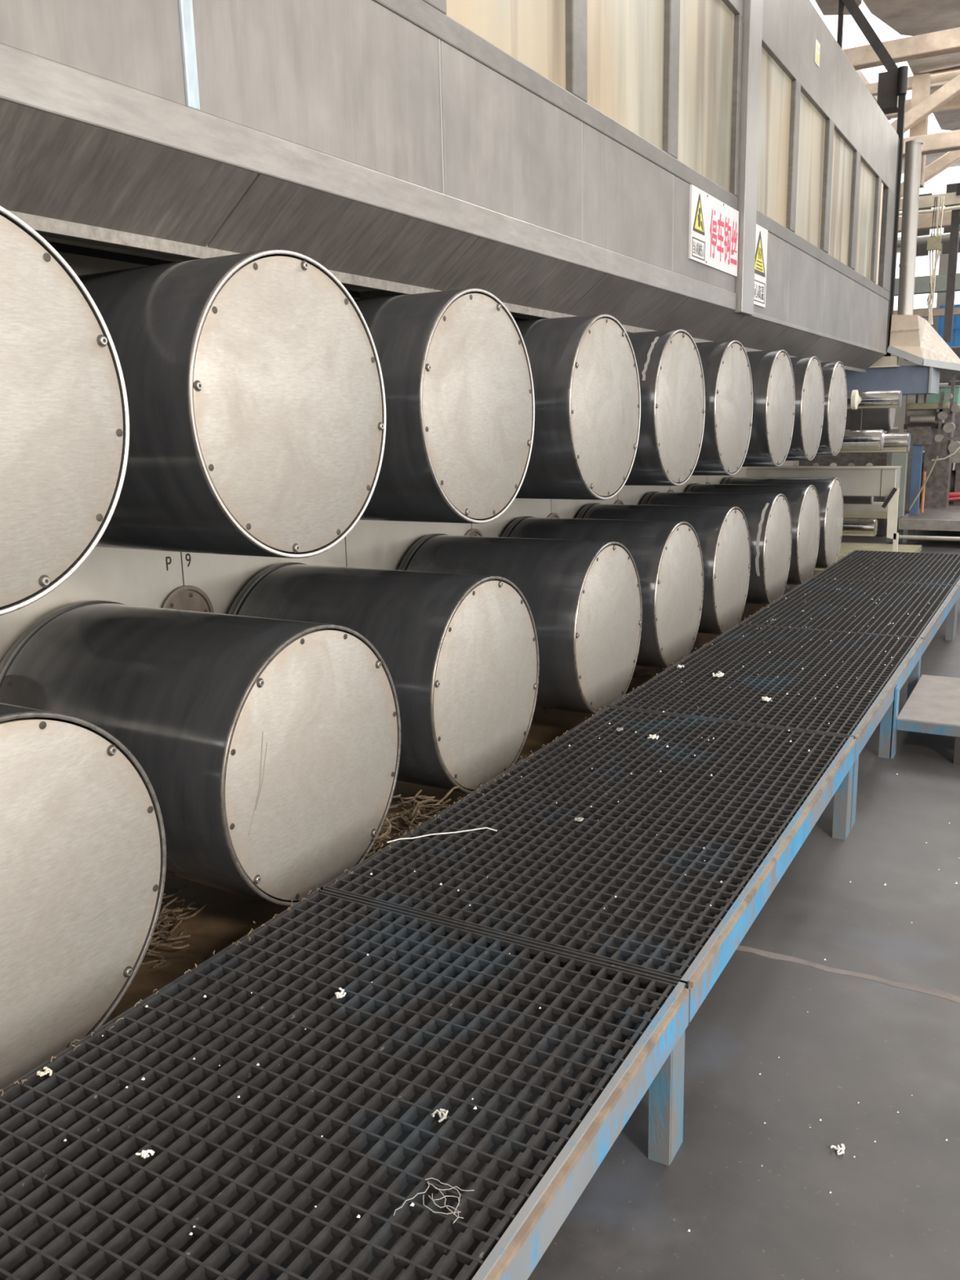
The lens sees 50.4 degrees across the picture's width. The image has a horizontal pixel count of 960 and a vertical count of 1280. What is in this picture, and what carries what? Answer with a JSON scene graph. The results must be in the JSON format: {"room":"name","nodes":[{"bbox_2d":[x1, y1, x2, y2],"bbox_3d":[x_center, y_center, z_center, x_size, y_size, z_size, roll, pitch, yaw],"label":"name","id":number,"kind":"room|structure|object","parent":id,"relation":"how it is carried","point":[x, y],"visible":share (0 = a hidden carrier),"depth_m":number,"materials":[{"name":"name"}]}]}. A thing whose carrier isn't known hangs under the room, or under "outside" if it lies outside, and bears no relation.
{"room":"factory floor","nodes":[
{"label":"factory floor","id":0,"kind":"room"},
{"bbox_2d":[313,465,959,1279],"bbox_3d":[2.692,-0.963,12.377,24.000,0.332,42.000,6,14,29],"label":"floor","id":1,"kind":"structure","parent":0,"point":[891,1211],"depth_m":2.37,"materials":[{"name":"concrete"}]},
{"bbox_2d":[0,889,688,1279],"bbox_3d":[-0.456,1.043,1.606,0.986,0.369,1.907,6,14,29],"label":"walkway section","id":2,"kind":"object","parent":1,"relation":"on","point":[370,1068],"visible":0.99,"depth_m":1.79,"materials":[{"name":"metal"}]},
{"bbox_2d":[36,1066,52,1076],"bbox_3d":[-0.805,0.798,1.884,0.028,0.010,0.020,-4,12,-13],"label":"scrap","id":3,"kind":"object","parent":2,"relation":"on","point":[47,1070],"visible":1,"depth_m":1.88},
{"bbox_2d":[135,1149,155,1158],"bbox_3d":[-0.546,0.839,1.667,0.024,0.008,0.023,6,14,29],"label":"scrap","id":4,"kind":"object","parent":2,"relation":"on","point":[144,1153],"visible":1,"depth_m":1.67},
{"bbox_2d":[334,986,346,998],"bbox_3d":[-0.290,0.735,2.122,0.027,0.010,0.029,6,14,29],"label":"scrap","id":5,"kind":"object","parent":2,"relation":"on","point":[338,994],"visible":1,"depth_m":2.12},
{"bbox_2d":[393,1177,474,1223],"bbox_3d":[-0.069,0.855,1.552,0.104,0.005,0.088,2,13,16],"label":"fibre wisp","id":6,"kind":"object","parent":2,"relation":"on","point":[439,1189],"visible":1,"depth_m":1.56,"materials":[{"name":"grey fabric"}]},
{"bbox_2d":[431,1108,448,1122],"bbox_3d":[-0.069,0.811,1.743,0.029,0.009,0.029,6,14,29],"label":"scrap","id":7,"kind":"object","parent":2,"relation":"on","point":[440,1111],"visible":1,"depth_m":1.74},
{"bbox_2d":[0,231,793,662],"bbox_3d":[0.339,-0.891,6.214,0.085,2.198,13.200,6,14,29],"label":"frame","id":8,"kind":"object","parent":1,"relation":"on","point":[211,583],"depth_m":3.80,"materials":[{"name":"metal"}]},
{"bbox_2d":[0,205,129,615],"bbox_3d":[-1.401,-0.473,2.140,1.010,0.812,0.812,6,14,29],"label":"roller","id":9,"kind":"object","parent":8,"relation":"attached to","point":[64,427],"visible":1,"depth_m":2.07,"materials":[{"name":"metal"}]},
{"bbox_2d":[0,702,166,1089],"bbox_3d":[-1.384,0.509,2.337,1.010,0.822,0.822,6,14,29],"label":"roller","id":10,"kind":"object","parent":8,"relation":"attached to","point":[83,848],"visible":0.91,"depth_m":2.20,"materials":[{"name":"metal"}]},
{"bbox_2d":[0,600,400,906],"bbox_3d":[-0.888,0.317,3.183,1.010,0.822,0.822,6,14,29],"label":"roller","id":11,"kind":"object","parent":8,"relation":"attached to","point":[268,750],"visible":0.88,"depth_m":2.85,"materials":[{"name":"metal"}]},
{"bbox_2d":[77,248,386,558],"bbox_3d":[-0.913,-0.661,2.970,1.010,0.812,0.812,6,14,29],"label":"roller","id":12,"kind":"object","parent":8,"relation":"attached to","point":[254,383],"visible":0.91,"depth_m":2.61,"materials":[{"name":"metal"}]},
{"bbox_2d":[227,562,539,793],"bbox_3d":[-0.394,0.126,4.025,1.010,0.822,0.822,6,14,29],"label":"roller","id":13,"kind":"object","parent":8,"relation":"attached to","point":[460,652],"visible":0.66,"depth_m":3.70,"materials":[{"name":"metal"}]},
{"bbox_2d":[353,288,534,523],"bbox_3d":[-0.422,-0.851,3.809,1.010,0.812,0.812,6,14,29],"label":"roller","id":14,"kind":"object","parent":8,"relation":"attached to","point":[455,366],"visible":0.63,"depth_m":3.45,"materials":[{"name":"metal"}]},
{"bbox_2d":[0,0,899,373],"bbox_3d":[0.058,-3.013,5.992,2.540,2.482,13.760,6,14,29],"label":"housing","id":15,"kind":"object","parent":8,"relation":"on","point":[544,157],"visible":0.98,"depth_m":3.68,"materials":[{"name":"metal"}]},
{"bbox_2d":[688,184,706,264],"bbox_3d":[1.203,-2.288,5.627,0.016,0.378,0.256,6,14,29],"label":"warning sign","id":16,"kind":"object","parent":15,"relation":"attached to","point":[698,197],"visible":1,"depth_m":5.60,"materials":[{"name":"white plastic"}]},
{"bbox_2d":[704,193,738,276],"bbox_3d":[1.426,-2.375,6.008,0.015,0.378,0.636,6,14,29],"label":"notice sign","id":17,"kind":"object","parent":15,"relation":"attached to","point":[722,220],"visible":1,"depth_m":5.99,"materials":[{"name":"white plastic"}]},
{"bbox_2d":[753,223,768,307],"bbox_3d":[1.831,-2.462,6.708,0.019,0.495,0.396,6,14,29],"label":"warning sign","id":18,"kind":"object","parent":15,"relation":"attached to","point":[761,246],"visible":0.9,"depth_m":6.74,"materials":[{"name":"white plastic"}]},
{"bbox_2d":[814,38,820,67],"bbox_3d":[2.518,-4.377,7.605,0.005,0.158,0.145,6,14,29],"label":"sticker","id":19,"kind":"object","parent":15,"relation":"attached to","point":[817,49],"visible":1,"depth_m":7.59,"materials":[{"name":"yellow paper"}]},
{"bbox_2d":[815,44,819,64],"bbox_3d":[2.519,-4.366,7.606,0.001,0.110,0.115,6,14,29],"label":"print","id":20,"kind":"object","parent":19,"relation":"attached to","point":[817,46],"depth_m":7.60},
{"bbox_2d":[875,182,883,284],"bbox_3d":[4.096,-4.175,10.478,0.010,0.990,0.190,6,14,29],"label":"blind","id":21,"kind":"object","parent":15,"relation":"hanging from","point":[882,183],"depth_m":10.48,"materials":[{"name":"beige fabric"}]},
{"bbox_2d":[887,315,959,371],"bbox_3d":[5.229,-3.435,11.856,0.730,0.632,1.415,6,14,29],"label":"hood","id":22,"kind":"object","parent":15,"relation":"attached to","point":[913,339],"visible":0.99,"depth_m":11.46,"materials":[{"name":"beige metal"}]},
{"bbox_2d":[868,355,900,368],"bbox_3d":[4.017,-3.204,11.872,1.620,0.115,0.160,6,14,29],"label":"hood","id":23,"kind":"object","parent":22,"relation":"attached to","point":[891,361],"visible":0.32,"depth_m":11.49,"materials":[{"name":"beige paint"}]},
{"bbox_2d":[844,364,940,395],"bbox_3d":[4.393,-3.086,12.210,1.960,0.325,0.780,6,14,29],"label":"box","id":24,"kind":"object","parent":22,"relation":"attached to","point":[917,379],"visible":0.57,"depth_m":11.63,"materials":[{"name":"metal"}]},
{"bbox_2d":[836,0,908,356],"bbox_3d":[4.159,-5.548,11.571,1.252,4.787,0.350,6,14,29],"label":"post","id":25,"kind":"object","parent":24,"relation":"on","point":[892,83],"visible":0.87,"depth_m":11.22,"materials":[{"name":"metal"}]},
{"bbox_2d":[897,139,923,315],"bbox_3d":[4.871,-4.620,11.570,0.190,1.922,0.178,6,14,29],"label":"duct","id":26,"kind":"object","parent":22,"relation":"on","point":[907,264],"visible":0.94,"depth_m":11.50,"materials":[{"name":"grey metal"}]},
{"bbox_2d":[926,195,944,324],"bbox_3d":[5.312,-4.433,11.945,0.149,1.422,0.060,6,14,29],"label":"bundle","id":27,"kind":"object","parent":22,"relation":"attached to","point":[934,242],"visible":0.96,"depth_m":11.90,"materials":[{"name":"beige fabric"}]},
{"bbox_2d":[397,533,642,714],"bbox_3d":[0.177,-0.094,4.999,1.010,0.822,0.822,6,14,29],"label":"roller","id":28,"kind":"object","parent":8,"relation":"attached to","point":[584,597],"visible":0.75,"depth_m":4.66,"materials":[{"name":"metal"}]},
{"bbox_2d":[515,314,640,499],"bbox_3d":[0.133,-1.065,4.756,1.010,0.812,0.812,6,14,29],"label":"roller","id":29,"kind":"object","parent":8,"relation":"attached to","point":[584,371],"visible":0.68,"depth_m":4.38,"materials":[{"name":"metal"}]},
{"bbox_2d":[501,515,703,668],"bbox_3d":[0.669,-0.284,5.839,1.010,0.822,0.822,6,14,29],"label":"roller","id":30,"kind":"object","parent":8,"relation":"attached to","point":[667,555],"visible":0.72,"depth_m":5.52,"materials":[{"name":"metal"}]},
{"bbox_2d":[575,502,750,634],"bbox_3d":[1.165,-0.476,6.684,1.010,0.822,0.822,6,14,29],"label":"roller","id":31,"kind":"object","parent":8,"relation":"attached to","point":[722,532],"visible":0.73,"depth_m":6.37,"materials":[{"name":"metal"}]},
{"bbox_2d":[623,329,705,485],"bbox_3d":[0.625,-1.255,5.594,1.010,0.812,0.812,6,14,29],"label":"roller","id":32,"kind":"object","parent":8,"relation":"attached to","point":[671,375],"visible":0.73,"depth_m":5.23,"materials":[{"name":"metal"}]},
{"bbox_2d":[640,491,791,604],"bbox_3d":[1.739,-0.697,7.663,1.010,0.822,0.822,6,14,29],"label":"roller","id":33,"kind":"object","parent":8,"relation":"attached to","point":[768,516],"visible":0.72,"depth_m":7.33,"materials":[{"name":"metal"}]},
{"bbox_2d":[691,340,752,475],"bbox_3d":[1.114,-1.444,6.428,1.010,0.812,0.812,6,14,29],"label":"roller","id":34,"kind":"object","parent":8,"relation":"attached to","point":[727,376],"visible":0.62,"depth_m":6.07,"materials":[{"name":"metal"}]},
{"bbox_2d":[685,483,820,585],"bbox_3d":[2.238,-0.890,8.514,1.010,0.822,0.822,6,14,29],"label":"roller","id":35,"kind":"object","parent":8,"relation":"attached to","point":[803,501],"visible":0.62,"depth_m":8.21,"materials":[{"name":"metal"}]},
{"bbox_2d":[742,349,795,466],"bbox_3d":[1.681,-1.663,7.396,1.010,0.812,0.812,6,14,29],"label":"roller","id":36,"kind":"object","parent":8,"relation":"attached to","point":[771,371],"visible":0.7,"depth_m":7.01,"materials":[{"name":"metal"}]},
{"bbox_2d":[721,476,843,568],"bbox_3d":[2.740,-1.084,9.371,1.010,0.822,0.822,6,14,29],"label":"roller","id":37,"kind":"object","parent":8,"relation":"attached to","point":[829,490],"visible":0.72,"depth_m":9.06,"materials":[{"name":"metal"}]},
{"bbox_2d":[785,355,824,460],"bbox_3d":[2.184,-1.857,8.253,1.010,0.812,0.812,6,14,29],"label":"roller","id":38,"kind":"object","parent":8,"relation":"attached to","point":[807,371],"visible":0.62,"depth_m":7.89,"materials":[{"name":"metal"}]},
{"bbox_2d":[746,466,902,496],"bbox_3d":[3.345,-1.558,9.967,1.395,0.268,0.325,6,14,29],"label":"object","id":39,"kind":"object","parent":8,"relation":"attached to","point":[855,481],"visible":0.74,"depth_m":9.70,"materials":[{"name":"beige metal"}]},
{"bbox_2d":[815,361,847,456],"bbox_3d":[2.670,-2.045,9.081,1.010,0.812,0.812,6,14,29],"label":"roller","id":40,"kind":"object","parent":8,"relation":"attached to","point":[835,389],"visible":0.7,"depth_m":8.73,"materials":[{"name":"metal"}]},
{"bbox_2d":[843,495,873,504],"bbox_3d":[3.427,-1.447,10.419,1.112,0.100,0.100,6,14,29],"label":"roller","id":41,"kind":"object","parent":8,"relation":"attached to","point":[846,500],"visible":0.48,"depth_m":10.18,"materials":[{"name":"grey metal"}]},
{"bbox_2d":[841,518,877,536],"bbox_3d":[3.345,-1.147,10.240,1.197,0.170,0.170,6,14,29],"label":"roller","id":42,"kind":"object","parent":8,"relation":"attached to","point":[851,526],"visible":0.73,"depth_m":9.96,"materials":[{"name":"silver metal"}]},
{"bbox_2d":[840,429,884,450],"bbox_3d":[3.363,-1.981,10.123,1.202,0.200,0.200,6,14,29],"label":"roller","id":43,"kind":"object","parent":8,"relation":"attached to","point":[853,439],"visible":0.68,"depth_m":9.85,"materials":[{"name":"silver metal"}]},
{"bbox_2d":[843,502,888,518],"bbox_3d":[3.748,-1.390,10.835,1.272,0.170,0.170,6,14,29],"label":"roller","id":44,"kind":"object","parent":8,"relation":"attached to","point":[874,510],"visible":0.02,"depth_m":10.61,"materials":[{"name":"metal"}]},
{"bbox_2d":[844,408,895,431],"bbox_3d":[3.879,-2.461,11.047,1.112,0.400,0.400,6,14,29],"label":"roller","id":45,"kind":"object","parent":8,"relation":"attached to","point":[883,419],"visible":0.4,"depth_m":10.73,"materials":[{"name":"grey metal"}]},
{"bbox_2d":[846,390,902,408],"bbox_3d":[3.536,-2.404,10.256,1.302,0.170,0.170,6,14,29],"label":"roller","id":46,"kind":"object","parent":8,"relation":"attached to","point":[884,398],"visible":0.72,"depth_m":9.98,"materials":[{"name":"silver metal"}]},
{"bbox_2d":[849,390,862,429],"bbox_3d":[3.698,-2.256,10.018,0.100,0.395,0.190,6,14,29],"label":"bracket","id":47,"kind":"object","parent":46,"relation":"attached to","point":[855,423],"visible":0.96,"depth_m":10.02,"materials":[{"name":"beige paint"}]},
{"bbox_2d":[838,432,911,453],"bbox_3d":[3.789,-2.066,10.716,1.347,0.200,0.200,6,14,29],"label":"roller","id":48,"kind":"object","parent":8,"relation":"attached to","point":[894,442],"visible":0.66,"depth_m":10.39,"materials":[{"name":"silver metal"}]},
{"bbox_2d":[102,573,815,1025],"bbox_3d":[0.469,0.384,5.423,1.160,0.028,10.700,6,14,29],"label":"drip tray","id":49,"kind":"object","parent":1,"relation":"on","point":[228,917],"visible":0.11,"depth_m":3.27,"materials":[{"name":"brown metal"}]},
{"bbox_2d":[130,888,207,983],"bbox_3d":[-1.089,0.831,3.004,0.574,0.179,0.518,-12,16,-42],"label":"clump","id":50,"kind":"object","parent":49,"relation":"on","point":[162,921],"visible":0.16,"depth_m":3.05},
{"bbox_2d":[363,785,460,860],"bbox_3d":[-0.280,0.660,3.408,0.461,0.307,0.603,6,14,29],"label":"clump","id":51,"kind":"object","parent":49,"relation":"on","point":[384,837],"visible":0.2,"depth_m":3.46,"materials":[{"name":"brown fabric"}]},
{"bbox_2d":[514,753,530,764],"bbox_3d":[0.233,0.525,4.418,0.389,0.126,0.422,-5,13,-16],"label":"clump","id":52,"kind":"object","parent":49,"relation":"on","point":[526,754],"visible":0.02,"depth_m":4.48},
{"bbox_2d":[63,557,959,1235],"bbox_3d":[2.036,0.331,4.663,2.155,0.375,8.007,6,14,29],"label":"lint specks","id":53,"kind":"object","parent":1,"relation":"on","point":[885,884],"visible":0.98,"depth_m":2.60,"materials":[{"name":"white fabric"}]},
{"bbox_2d":[320,706,856,1022],"bbox_3d":[0.491,0.677,3.222,0.986,0.369,1.892,6,14,29],"label":"walkway section","id":54,"kind":"object","parent":1,"relation":"on","point":[551,880],"visible":0.91,"depth_m":2.88,"materials":[{"name":"metal"}]},
{"bbox_2d":[386,826,497,843],"bbox_3d":[-0.109,0.560,2.935,0.322,0.008,0.022,-4,12,-11],"label":"thread","id":55,"kind":"object","parent":54,"relation":"on","point":[486,827],"visible":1,"depth_m":2.94},
{"bbox_2d":[573,817,583,822],"bbox_3d":[0.293,0.532,3.018,0.025,0.009,0.027,6,14,29],"label":"scrap","id":56,"kind":"object","parent":54,"relation":"on","point":[580,819],"visible":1,"depth_m":3.02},
{"bbox_2d":[647,733,658,739],"bbox_3d":[0.643,0.360,3.777,0.040,0.013,0.038,6,14,29],"label":"scrap","id":57,"kind":"object","parent":54,"relation":"on","point":[652,736],"visible":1,"depth_m":3.77,"materials":[{"name":"white paper"}]},
{"bbox_2d":[608,623,923,829],"bbox_3d":[1.440,0.311,4.840,0.986,0.369,1.911,6,14,29],"label":"walkway section","id":58,"kind":"object","parent":1,"relation":"on","point":[850,708],"visible":0.86,"depth_m":4.59,"materials":[{"name":"metal"}]},
{"bbox_2d":[712,671,724,677],"bbox_3d":[1.091,0.158,4.659,0.054,0.019,0.053,6,14,29],"label":"scrap","id":59,"kind":"object","parent":58,"relation":"on","point":[720,673],"visible":1,"depth_m":4.64,"materials":[{"name":"white paper"}]},
{"bbox_2d":[761,696,771,702],"bbox_3d":[1.192,0.246,4.244,0.030,0.015,0.042,-12,16,-42],"label":"scrap","id":60,"kind":"object","parent":58,"relation":"on","point":[764,699],"visible":1,"depth_m":4.24,"materials":[{"name":"white paper"}]},
{"bbox_2d":[813,568,825,573],"bbox_3d":[3.253,-0.640,9.858,0.091,0.058,0.363,6,14,29],"label":"floor plate","id":61,"kind":"object","parent":1,"relation":"on","point":[816,570],"depth_m":9.90,"materials":[{"name":"beige metal"}]},
{"bbox_2d":[831,1143,844,1155],"bbox_3d":[0.759,1.079,2.162,0.028,0.010,0.030,6,14,29],"label":"scrap","id":62,"kind":"object","parent":1,"relation":"on","point":[837,1148],"visible":1,"depth_m":2.16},
{"bbox_2d":[735,945,959,1003],"bbox_3d":[1.683,0.994,2.488,2.145,0.003,0.066,6,14,29],"label":"dust streak","id":63,"kind":"object","parent":1,"relation":"on","point":[915,987],"visible":0.97,"depth_m":2.84},
{"bbox_2d":[738,577,959,653],"bbox_3d":[2.385,-0.054,6.451,0.986,0.369,1.878,6,14,29],"label":"walkway section","id":64,"kind":"object","parent":1,"relation":"on","point":[913,599],"visible":0.9,"depth_m":6.28,"materials":[{"name":"metal"}]},
{"bbox_2d":[799,427,899,536],"bbox_3d":[4.822,-2.273,13.374,1.100,1.718,0.894,6,14,29],"label":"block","id":65,"kind":"object","parent":1,"relation":"on","point":[841,459],"visible":0.15,"depth_m":12.99,"materials":[{"name":"metal"}]},
{"bbox_2d":[836,542,893,561],"bbox_3d":[4.129,-0.935,11.149,0.655,0.058,1.661,6,14,29],"label":"floor plate","id":66,"kind":"object","parent":1,"relation":"on","point":[846,548],"depth_m":11.47,"materials":[{"name":"beige metal"}]},
{"bbox_2d":[811,550,959,637],"bbox_3d":[3.280,-0.400,7.979,0.986,0.369,1.713,6,14,29],"label":"walkway section","id":67,"kind":"object","parent":1,"relation":"on","point":[877,566],"visible":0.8,"depth_m":7.82,"materials":[{"name":"metal"}]},
{"bbox_2d":[0,551,849,1096],"bbox_3d":[1.087,0.058,5.172,0.063,0.014,8.546,6,14,29],"label":"edge fibre","id":68,"kind":"object","parent":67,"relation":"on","point":[380,850],"visible":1,"depth_m":2.87,"materials":[{"name":"brown fabric"}]},
{"bbox_2d":[897,544,921,552],"bbox_3d":[4.762,-0.990,11.337,0.290,0.058,0.691,6,14,29],"label":"floor plate","id":69,"kind":"object","parent":1,"relation":"on","point":[901,548],"depth_m":11.36,"materials":[{"name":"beige metal"}]},
{"bbox_2d":[881,487,898,551],"bbox_3d":[3.853,-1.036,9.594,0.160,0.798,0.051,6,14,29],"label":"end post","id":70,"kind":"object","parent":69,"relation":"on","point":[892,499],"visible":0.8,"depth_m":9.55,"materials":[{"name":"beige metal"}]},
{"bbox_2d":[886,373,959,542],"bbox_3d":[5.478,-2.193,12.325,0.820,1.968,0.850,6,14,29],"label":"machine","id":71,"kind":"object","parent":1,"relation":"on","point":[921,418],"visible":0.96,"depth_m":12.24,"materials":[{"name":"silver metal"}]},
{"bbox_2d":[915,394,927,403],"bbox_3d":[5.382,-3.044,12.408,0.120,0.315,0.110,6,14,29],"label":"air cylinder","id":72,"kind":"object","parent":71,"relation":"on","point":[920,398],"visible":0.38,"depth_m":12.39,"materials":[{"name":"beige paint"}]},
{"bbox_2d":[890,674,959,764],"bbox_3d":[2.474,0.326,4.754,0.895,0.328,0.920,6,14,29],"label":"step platform","id":73,"kind":"object","parent":1,"relation":"on","point":[933,705],"visible":1,"depth_m":4.67,"materials":[{"name":"blue paint"}]},
{"bbox_2d":[897,534,959,541],"bbox_3d":[5.995,-1.079,11.146,2.680,0.050,0.050,6,14,29],"label":"rail","id":74,"kind":"object","parent":1,"relation":"on","point":[900,536],"visible":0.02,"depth_m":11.62,"materials":[{"name":"silver metal"}]},
{"bbox_2d":[897,500,959,545],"bbox_3d":[6.832,-1.480,12.785,2.500,0.318,3.400,6,14,29],"label":"work platform","id":75,"kind":"object","parent":1,"relation":"on","point":[948,518],"visible":0.67,"depth_m":11.92,"materials":[{"name":"metal"}]},
{"bbox_2d":[920,471,926,512],"bbox_3d":[5.483,-1.829,12.611,0.036,0.500,0.036,6,14,29],"label":"rod","id":76,"kind":"object","parent":75,"relation":"on","point":[924,473],"visible":1,"depth_m":12.61,"materials":[{"name":"paint"}]},
{"bbox_2d":[919,450,959,504],"bbox_3d":[6.720,-2.210,13.808,1.420,0.690,0.900,6,14,29],"label":"bed","id":77,"kind":"object","parent":75,"relation":"on","point":[955,474],"visible":0.24,"depth_m":13.61,"materials":[{"name":"metal"}]},
{"bbox_2d":[923,385,959,507],"bbox_3d":[5.941,-2.493,13.196,0.460,1.535,0.440,6,14,29],"label":"cabinet","id":78,"kind":"object","parent":75,"relation":"on","point":[937,486],"visible":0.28,"depth_m":13.12,"materials":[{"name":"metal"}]},
{"bbox_2d":[948,497,959,501],"bbox_3d":[6.652,-1.873,13.215,1.308,0.180,0.040,4,13,25],"label":"pipe","id":79,"kind":"object","parent":75,"relation":"on","point":[953,498],"visible":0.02,"depth_m":13.40,"materials":[{"name":"paint"}]},
{"bbox_2d":[949,492,959,497],"bbox_3d":[6.667,-1.895,13.319,1.381,0.090,0.070,6,14,29],"label":"pipe","id":80,"kind":"object","parent":75,"relation":"on","point":[952,495],"visible":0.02,"depth_m":13.50,"materials":[{"name":"paint"}]},
{"bbox_2d":[903,346,959,512],"bbox_3d":[7.213,-3.221,15.714,1.200,2.488,0.694,6,14,29],"label":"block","id":81,"kind":"object","parent":1,"relation":"on","point":[945,375],"visible":0.02,"depth_m":15.67,"materials":[{"name":"grey metal"}]},
{"bbox_2d":[948,380,959,470],"bbox_3d":[6.956,-2.764,14.847,0.500,1.968,0.594,6,14,29],"label":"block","id":82,"kind":"object","parent":1,"relation":"on","point":[957,432],"visible":0.08,"depth_m":14.61,"materials":[{"name":"metal"}]},
{"bbox_2d":[814,0,862,15],"bbox_3d":[5.598,-10.465,16.258,0.650,0.164,2.700,6,14,29],"label":"roof slab","id":83,"kind":"structure","parent":0,"point":[828,7],"depth_m":16.98,"materials":[{"name":"grey concrete"}]},
{"bbox_2d":[793,232,948,465],"bbox_3d":[13.089,-8.268,29.548,24.000,6.600,0.200,6,14,29],"label":"wall","id":84,"kind":"structure","parent":0,"point":[900,415],"depth_m":29.37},
{"bbox_2d":[855,70,891,119],"bbox_3d":[8.065,-11.879,22.582,1.500,0.172,4.400,6,14,29],"label":"roof slab","id":85,"kind":"structure","parent":0,"point":[861,75],"depth_m":21.01,"materials":[{"name":"grey concrete"}]},
{"bbox_2d":[842,26,959,157],"bbox_3d":[5.523,-8.368,16.127,23.800,1.645,0.250,6,14,29],"label":"roof truss","id":86,"kind":"object","parent":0,"point":[948,41],"visible":0.05,"depth_m":15.35,"materials":[{"name":"wood"}]},
{"bbox_2d":[862,0,959,35],"bbox_3d":[7.566,-10.591,16.611,2.500,0.169,4.900,6,14,29],"label":"roof slab","id":87,"kind":"structure","parent":0,"point":[906,17],"depth_m":17.43,"materials":[{"name":"grey concrete"}]},
{"bbox_2d":[909,72,930,188],"bbox_3d":[6.859,-7.939,15.943,0.230,1.600,0.250,6,14,29],"label":"pillar","id":88,"kind":"structure","parent":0,"point":[921,88],"depth_m":15.77,"materials":[{"name":"wood"}]},
{"bbox_2d":[884,93,959,232],"bbox_3d":[8.987,-10.143,21.962,23.801,2.670,0.250,6,14,29],"label":"roof truss","id":89,"kind":"object","parent":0,"point":[925,220],"visible":0.06,"depth_m":21.56,"materials":[{"name":"wood"}]},
{"bbox_2d":[893,306,959,317],"bbox_3d":[13.193,-7.782,23.692,10.000,0.160,0.200,6,14,29],"label":"beam","id":90,"kind":"structure","parent":0,"point":[936,312],"depth_m":24.80,"materials":[{"name":"concrete"}]},
{"bbox_2d":[894,273,959,296],"bbox_3d":[12.412,-7.974,22.276,10.000,0.360,0.300,6,14,29],"label":"lintel","id":91,"kind":"object","parent":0,"point":[922,284],"depth_m":23.33,"materials":[{"name":"grey concrete"}]},
{"bbox_2d":[901,151,959,173],"bbox_3d":[12.314,-12.864,26.777,4.600,0.169,3.500,6,14,29],"label":"roof slab","id":92,"kind":"structure","parent":0,"point":[930,158],"depth_m":27.41,"materials":[{"name":"grey concrete"}]},
{"bbox_2d":[906,51,959,94],"bbox_3d":[9.912,-11.453,20.355,2.240,0.176,2.900,6,14,29],"label":"roof slab","id":93,"kind":"structure","parent":0,"point":[951,60],"depth_m":19.94,"materials":[{"name":"grey concrete"}]},
{"bbox_2d":[915,182,959,256],"bbox_3d":[10.778,-9.674,23.428,1.850,1.500,0.080,6,14,29],"label":"wall","id":94,"kind":"structure","parent":0,"point":[921,251],"depth_m":23.56,"materials":[{"name":"grey metal"}]},
{"bbox_2d":[933,107,959,130],"bbox_3d":[11.629,-12.111,23.274,2.230,0.186,3.600,6,14,29],"label":"roof slab","id":95,"kind":"structure","parent":0,"point":[948,120],"depth_m":23.71,"materials":[{"name":"grey concrete"}]},
{"bbox_2d":[937,304,959,346],"bbox_3d":[17.019,-6.628,26.328,9.750,4.550,0.140,6,14,29],"label":"wall","id":96,"kind":"structure","parent":0,"point":[955,342],"depth_m":28.19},
{"bbox_3d":[-7.905,-6.067,17.434,0.200,8.300,42.000,6,14,29],"label":"wall","id":97,"kind":"structure","parent":0,"visible":0},
{"bbox_2d":[897,231,959,248],"bbox_3d":[7.543,-7.656,19.828,23.961,0.370,0.170,6,14,29],"label":"pipe","id":98,"kind":"object","parent":97,"relation":"attached to","point":[921,240],"visible":0.02,"depth_m":19.25,"materials":[{"name":"grey metal"}]},
{"bbox_3d":[13.096,-4.041,5.580,0.200,8.300,42.000,6,14,29],"label":"wall","id":99,"kind":"structure","parent":0,"visible":0},
{"bbox_2d":[898,183,959,215],"bbox_3d":[9.076,-4.877,10.056,11.101,0.302,0.152,6,14,29],"label":"rail","id":100,"kind":"object","parent":99,"relation":"attached to","point":[950,198],"visible":0.4,"depth_m":12.09,"materials":[{"name":"metal"}]},
{"bbox_2d":[942,204,959,342],"bbox_3d":[5.793,-4.423,12.226,0.330,1.620,0.090,6,14,29],"label":"post","id":101,"kind":"object","parent":100,"relation":"hanging from","point":[955,217],"visible":0.82,"depth_m":12.26,"materials":[{"name":"grey metal"}]},
{"bbox_3d":[2.876,-12.288,25.059,10.000,0.200,16.000,6,14,29],"label":"roof slab","id":102,"kind":"structure","parent":0,"visible":0},
{"bbox_2d":[865,67,959,96],"bbox_3d":[8.459,-11.315,20.825,23.800,0.200,0.200,6,14,29],"label":"trim","id":103,"kind":"structure","parent":102,"relation":"attached to","point":[941,77],"depth_m":20.37,"materials":[{"name":"wood"}]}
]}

